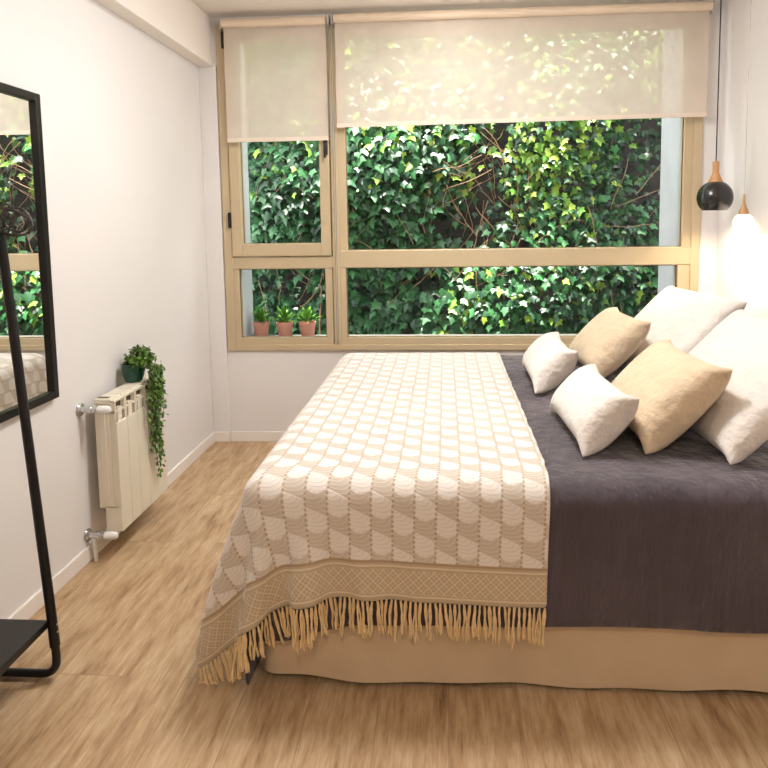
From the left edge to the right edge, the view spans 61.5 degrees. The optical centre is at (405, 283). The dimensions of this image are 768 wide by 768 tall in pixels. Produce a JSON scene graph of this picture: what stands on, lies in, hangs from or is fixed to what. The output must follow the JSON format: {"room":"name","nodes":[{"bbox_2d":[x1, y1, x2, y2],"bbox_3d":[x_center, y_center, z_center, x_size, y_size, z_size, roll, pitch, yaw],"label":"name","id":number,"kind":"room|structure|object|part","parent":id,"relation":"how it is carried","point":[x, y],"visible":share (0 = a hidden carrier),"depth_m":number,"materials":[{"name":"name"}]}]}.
{"room":"bedroom","nodes":[
{"label":"bedroom","id":0,"kind":"room"},
{"bbox_2d":[0,0,213,618],"bbox_3d":[-1.409,-0.003,0.874,0.100,2.490,6.165,0,5,4],"label":"wall","id":1,"kind":"structure","parent":0,"point":[121,117],"depth_m":2.64,"materials":[{"name":"paint"}]},
{"bbox_2d":[0,82,58,422],"bbox_3d":[-1.294,-0.068,1.701,0.025,1.062,1.136,0,5,4],"label":"wall mirror","id":2,"kind":"object","parent":1,"relation":"attached to","point":[22,167],"visible":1,"depth_m":2.16,"materials":[{"name":"black mirror"}]},
{"bbox_2d":[7,431,214,619],"bbox_3d":[-1.337,1.206,0.973,0.012,0.062,5.945,0,5,4],"label":"baseboard","id":3,"kind":"structure","parent":1,"relation":"attached to","point":[35,602],"depth_m":2.45,"materials":[{"name":"paint"}]},
{"bbox_2d":[76,374,167,560],"bbox_3d":[-1.172,0.751,2.714,0.131,0.641,0.474,0,5,4],"label":"radiator","id":4,"kind":"object","parent":1,"relation":"attached to","point":[129,483],"visible":0.8,"depth_m":2.58,"materials":[{"name":"metal"}]},
{"bbox_3d":[-1.157,0.485,2.475,0.053,0.032,0.032,0,5,4],"label":"knob","id":5,"kind":"part","parent":4,"relation":"part of","materials":[{"name":"white plastic"}]},
{"bbox_3d":[-1.150,0.986,2.522,0.053,0.032,0.032,0,5,4],"label":"knob","id":6,"kind":"part","parent":4,"relation":"part of","materials":[{"name":"white plastic"}]},
{"bbox_2d":[121,344,168,476],"bbox_3d":[-1.128,0.555,2.801,0.178,0.589,0.193,0,5,4],"label":"trailing plant","id":7,"kind":"object","parent":4,"relation":"on","point":[133,368],"visible":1,"depth_m":2.77,"materials":[{"name":"green plant"}]},
{"bbox_3d":[-1.172,0.383,2.780,0.094,0.079,0.094,0,5,4],"label":"pot","id":8,"kind":"part","parent":7,"relation":"part of","materials":[{"name":"green ceramic"}]},
{"bbox_3d":[-1.108,0.579,2.787,0.107,0.493,0.122,0,5,4],"label":"stem","id":9,"kind":"part","parent":7,"relation":"part of","materials":[{"name":"green plant"}]},
{"bbox_2d":[95,0,212,66],"bbox_3d":[-1.332,-1.107,0.755,0.085,0.272,5.945,0,5,4],"label":"ceiling beam","id":10,"kind":"structure","parent":1,"relation":"attached to","point":[182,26],"depth_m":3.22,"materials":[{"name":"paint"}]},
{"bbox_2d":[242,142,253,335],"bbox_3d":[-1.274,-0.648,3.944,0.578,2.800,0.205,0,5,4],"label":"wall","id":11,"kind":"structure","parent":0,"point":[247,292],"depth_m":3.99,"materials":[{"name":"white paint"}]},
{"bbox_2d":[0,441,767,767],"bbox_3d":[0.127,1.266,0.889,3.145,0.080,6.145,0,5,4],"label":"floor","id":12,"kind":"structure","parent":0,"point":[125,691],"depth_m":1.75,"materials":[{"name":"brown wood"}]},
{"bbox_2d":[0,234,60,677],"bbox_3d":[-1.168,0.539,1.420,0.282,1.290,0.840,0,5,4],"label":"clothes rack","id":13,"kind":"object","parent":12,"relation":"on","point":[16,635],"visible":0.99,"depth_m":1.80,"materials":[{"name":"black metal"}]},
{"bbox_2d":[0,203,33,236],"bbox_3d":[-1.075,-0.170,1.735,0.161,0.090,0.029,0,5,4],"label":"hanger","id":14,"kind":"object","parent":13,"relation":"on","point":[25,214],"visible":1,"depth_m":1.73,"materials":[{"name":"grey metal"}]},
{"bbox_2d":[0,619,46,675],"bbox_3d":[-1.170,1.019,1.473,0.237,0.022,0.794,0,5,4],"label":"shelf","id":15,"kind":"object","parent":13,"relation":"attached to","point":[16,635],"depth_m":1.78,"materials":[{"name":"black metal"}]},
{"bbox_2d":[263,625,767,691],"bbox_3d":[0.642,0.769,2.610,2.053,0.575,1.731,0,5,4],"label":"bed","id":16,"kind":"object","parent":12,"relation":"on","point":[570,657],"visible":0.16,"depth_m":1.79,"materials":[{"name":"beige fabric"}]},
{"bbox_2d":[245,355,767,684],"bbox_3d":[0.634,0.749,2.638,2.081,0.603,1.856,0,5,4],"label":"duvet","id":17,"kind":"object","parent":16,"relation":"on","point":[675,536],"visible":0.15,"depth_m":1.72,"materials":[{"name":"grey fabric"}]},
{"bbox_2d":[195,353,549,685],"bbox_3d":[-0.053,0.755,2.643,1.014,0.612,1.928,0,5,4],"label":"throw blanket","id":18,"kind":"object","parent":17,"relation":"on","point":[421,478],"visible":1,"depth_m":1.76,"materials":[{"name":"beige fabric"}]},
{"bbox_2d":[522,332,577,393],"bbox_3d":[0.618,0.335,2.800,0.188,0.185,0.468,0,5,4],"label":"lumbar cushion","id":19,"kind":"object","parent":17,"relation":"on","point":[548,361],"visible":1,"depth_m":2.61,"materials":[{"name":"white fabric"}]},
{"bbox_2d":[550,364,638,456],"bbox_3d":[0.607,0.402,2.121,0.184,0.185,0.468,-1,5,0],"label":"lumbar cushion","id":20,"kind":"object","parent":17,"relation":"on","point":[593,409],"visible":1,"depth_m":1.94,"materials":[{"name":"white fabric"}]},
{"bbox_2d":[569,307,650,377],"bbox_3d":[0.938,0.271,3.016,0.277,0.266,0.499,0,5,4],"label":"square cushion","id":21,"kind":"object","parent":17,"relation":"on","point":[611,337],"visible":0.85,"depth_m":2.82,"materials":[{"name":"beige fabric"}]},
{"bbox_2d":[611,339,732,453],"bbox_3d":[0.838,0.355,2.128,0.274,0.266,0.498,0,5,4],"label":"square cushion","id":22,"kind":"object","parent":17,"relation":"on","point":[673,387],"visible":0.88,"depth_m":1.93,"materials":[{"name":"beige fabric"}]},
{"bbox_2d":[625,286,746,363],"bbox_3d":[1.226,0.221,3.002,0.357,0.356,0.671,-1,5,-3],"label":"bed pillow","id":23,"kind":"object","parent":17,"relation":"on","point":[684,317],"visible":0.56,"depth_m":2.84,"materials":[{"name":"white fabric"}]},
{"bbox_2d":[688,309,767,464],"bbox_3d":[1.094,0.305,2.120,0.376,0.356,0.681,0,5,4],"label":"bed pillow","id":24,"kind":"object","parent":17,"relation":"on","point":[736,424],"visible":0.64,"depth_m":1.95,"materials":[{"name":"white fabric"}]},
{"bbox_2d":[191,0,724,17],"bbox_3d":[0.093,-1.314,0.658,3.145,0.120,6.165,0,5,4],"label":"ceiling","id":25,"kind":"structure","parent":0,"point":[212,8],"depth_m":3.52,"materials":[{"name":"paint"}]},
{"bbox_2d":[696,0,733,210],"bbox_3d":[1.570,-0.941,3.237,0.172,1.141,0.172,0,5,4],"label":"pendant lamp","id":26,"kind":"object","parent":25,"relation":"hanging from","point":[715,194],"visible":1,"depth_m":3.23,"materials":[{"name":"black paint"}]},
{"bbox_3d":[1.577,-0.444,3.283,0.172,0.144,0.172,0,5,4],"label":"lamp shade","id":27,"kind":"part","parent":26,"relation":"part of","materials":[{"name":"black glass"}]},
{"bbox_3d":[1.569,-1.052,3.226,0.006,0.877,0.006,0,5,4],"label":"cord","id":28,"kind":"part","parent":26,"relation":"part of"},
{"bbox_2d":[733,0,753,229],"bbox_3d":[1.609,-0.873,3.029,0.092,1.239,0.092,0,5,4],"label":"pendant lamp","id":29,"kind":"object","parent":25,"relation":"hanging from","point":[743,220],"visible":1,"depth_m":3.05,"materials":[{"name":"white"}]},
{"bbox_3d":[1.617,-0.294,3.083,0.092,0.077,0.092,0,5,4],"label":"lamp shade","id":30,"kind":"part","parent":29,"relation":"part of","materials":[{"name":"white"}]},
{"bbox_3d":[1.608,-0.946,3.022,0.004,1.052,0.004,2,6,26],"label":"cord","id":31,"kind":"part","parent":29,"relation":"part of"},
{"bbox_2d":[211,1,724,430],"bbox_3d":[0.295,-0.297,3.783,2.945,2.490,0.120,0,5,4],"label":"wall","id":32,"kind":"structure","parent":0,"point":[268,389],"depth_m":3.85,"materials":[{"name":"paint"}]},
{"bbox_2d":[199,66,230,440],"bbox_3d":[-1.126,-0.145,3.818,0.102,2.218,0.012,0,5,4],"label":"column","id":33,"kind":"structure","parent":32,"relation":"attached to","point":[210,150],"depth_m":3.81,"materials":[{"name":"paint"}]},
{"bbox_2d":[215,431,284,441],"bbox_3d":[0.313,0.918,3.824,2.933,0.062,0.024,0,5,4],"label":"baseboard","id":34,"kind":"structure","parent":32,"relation":"attached to","point":[259,436],"depth_m":3.90,"materials":[{"name":"paint"}]},
{"bbox_2d":[252,334,577,335],"bbox_3d":[0.317,0.381,3.928,2.584,0.112,0.175,0,5,4],"label":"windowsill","id":35,"kind":"structure","parent":32,"relation":"attached to","point":[385,334],"depth_m":3.99,"materials":[{"name":"stone"}]},
{"bbox_2d":[251,305,274,335],"bbox_3d":[-0.887,0.231,3.998,0.156,0.206,0.164,0,5,4],"label":"potted plant","id":36,"kind":"object","parent":35,"relation":"on","point":[261,327],"visible":0.97,"depth_m":3.98,"materials":[{"name":"green plant"}]},
{"bbox_3d":[-0.895,0.287,4.006,0.106,0.094,0.106,0,5,4],"label":"pot","id":37,"kind":"part","parent":36,"relation":"part of","materials":[{"name":"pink ceramic"}]},
{"bbox_2d":[275,306,295,335],"bbox_3d":[-0.742,0.232,3.985,0.147,0.202,0.169,0,5,4],"label":"potted plant","id":38,"kind":"object","parent":35,"relation":"on","point":[284,327],"visible":0.95,"depth_m":3.96,"materials":[{"name":"green plant"}]},
{"bbox_3d":[-0.746,0.285,3.997,0.106,0.094,0.106,0,5,4],"label":"pot","id":39,"kind":"part","parent":38,"relation":"part of","materials":[{"name":"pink ceramic"}]},
{"bbox_2d":[295,305,320,335],"bbox_3d":[-0.611,0.232,3.972,0.159,0.203,0.173,2,6,31],"label":"potted plant","id":40,"kind":"object","parent":35,"relation":"on","point":[307,327],"visible":0.98,"depth_m":3.96,"materials":[{"name":"green plant"}]},
{"bbox_3d":[-0.604,0.284,3.988,0.106,0.094,0.106,0,5,4],"label":"pot","id":41,"kind":"part","parent":40,"relation":"part of","materials":[{"name":"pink ceramic"}]},
{"bbox_2d":[215,21,702,350],"bbox_3d":[0.291,-0.547,3.689,2.732,1.885,0.130,0,5,4],"label":"window","id":42,"kind":"structure","parent":32,"relation":"in","point":[684,257],"depth_m":3.74,"materials":[{"name":"beige wood"}]},
{"bbox_2d":[219,15,330,142],"bbox_3d":[-0.728,-1.147,3.643,0.622,0.683,0.103,0,5,4],"label":"roller blind","id":43,"kind":"object","parent":42,"relation":"attached to","point":[276,68],"visible":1,"depth_m":3.63,"materials":[{"name":"fabric"}]},
{"bbox_3d":[-0.427,-1.129,3.599,0.008,0.629,0.029,2,6,25],"label":"pull chain","id":44,"kind":"part","parent":43,"relation":"part of","materials":[{"name":"metal"}]},
{"bbox_3d":[-0.729,-0.800,3.743,0.586,1.283,0.075,0,5,4],"label":"sash","id":45,"kind":"part","parent":42,"relation":"part of","materials":[{"name":"beige wood"}]},
{"bbox_3d":[-0.719,0.138,3.843,0.592,0.460,0.055,0,5,4],"label":"fixed frame","id":46,"kind":"part","parent":42,"relation":"part of","materials":[{"name":"beige wood"}]},
{"bbox_3d":[-0.457,-0.769,3.671,0.022,0.110,0.045,0,5,4],"label":"handle","id":47,"kind":"part","parent":42,"relation":"part of","materials":[{"name":"black metal"}]},
{"bbox_3d":[0.621,0.127,3.760,1.997,0.462,0.055,0,5,4],"label":"fixed frame","id":48,"kind":"part","parent":42,"relation":"part of","materials":[{"name":"beige wood"}]},
{"bbox_3d":[0.609,-0.825,3.671,1.997,1.257,0.055,0,5,4],"label":"fixed frame","id":49,"kind":"part","parent":42,"relation":"part of","materials":[{"name":"beige wood"}]},
{"bbox_2d":[330,1,713,343],"bbox_3d":[0.629,-0.578,3.614,2.074,1.860,0.103,0,5,4],"label":"roller blind","id":50,"kind":"object","parent":42,"relation":"attached to","point":[645,60],"visible":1,"depth_m":3.54,"materials":[{"name":"fabric"}]},
{"bbox_3d":[-0.400,-0.546,3.652,0.008,1.816,0.029,2,6,25],"label":"pull chain","id":51,"kind":"part","parent":50,"relation":"part of","materials":[{"name":"metal"}]},
{"bbox_2d":[658,117,680,293],"bbox_3d":[1.884,-0.681,3.851,0.570,2.800,0.410,0,5,4],"label":"wall","id":52,"kind":"structure","parent":0,"point":[671,127],"depth_m":3.92,"materials":[{"name":"white paint"}]},
{"bbox_2d":[716,0,767,317],"bbox_3d":[1.630,-0.026,0.685,0.100,2.490,6.165,0,5,4],"label":"wall","id":53,"kind":"structure","parent":0,"point":[742,255],"depth_m":3.29,"materials":[{"name":"paint"}]},
{"label":"outside","id":54,"kind":"structure","parent":0,"visible":0},
{"bbox_3d":[0.291,1.337,4.521,6.400,0.100,1.030,0,5,4],"label":"floor","id":55,"kind":"structure","parent":54,"visible":0},
{"bbox_2d":[247,118,661,334],"bbox_3d":[0.300,-0.304,4.528,4.134,3.172,0.586,0,5,4],"label":"climbing ivy","id":56,"kind":"object","parent":55,"relation":"on","point":[392,318],"visible":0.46,"depth_m":4.43,"materials":[{"name":"green plant"}]},
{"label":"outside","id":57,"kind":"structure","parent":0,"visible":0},
{"bbox_2d":[249,118,661,333],"bbox_3d":[0.300,-0.608,4.906,6.400,3.700,0.100,0,5,4],"label":"wall","id":58,"kind":"structure","parent":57,"point":[654,182],"depth_m":4.82,"materials":[{"name":"green plant"}]}
]}

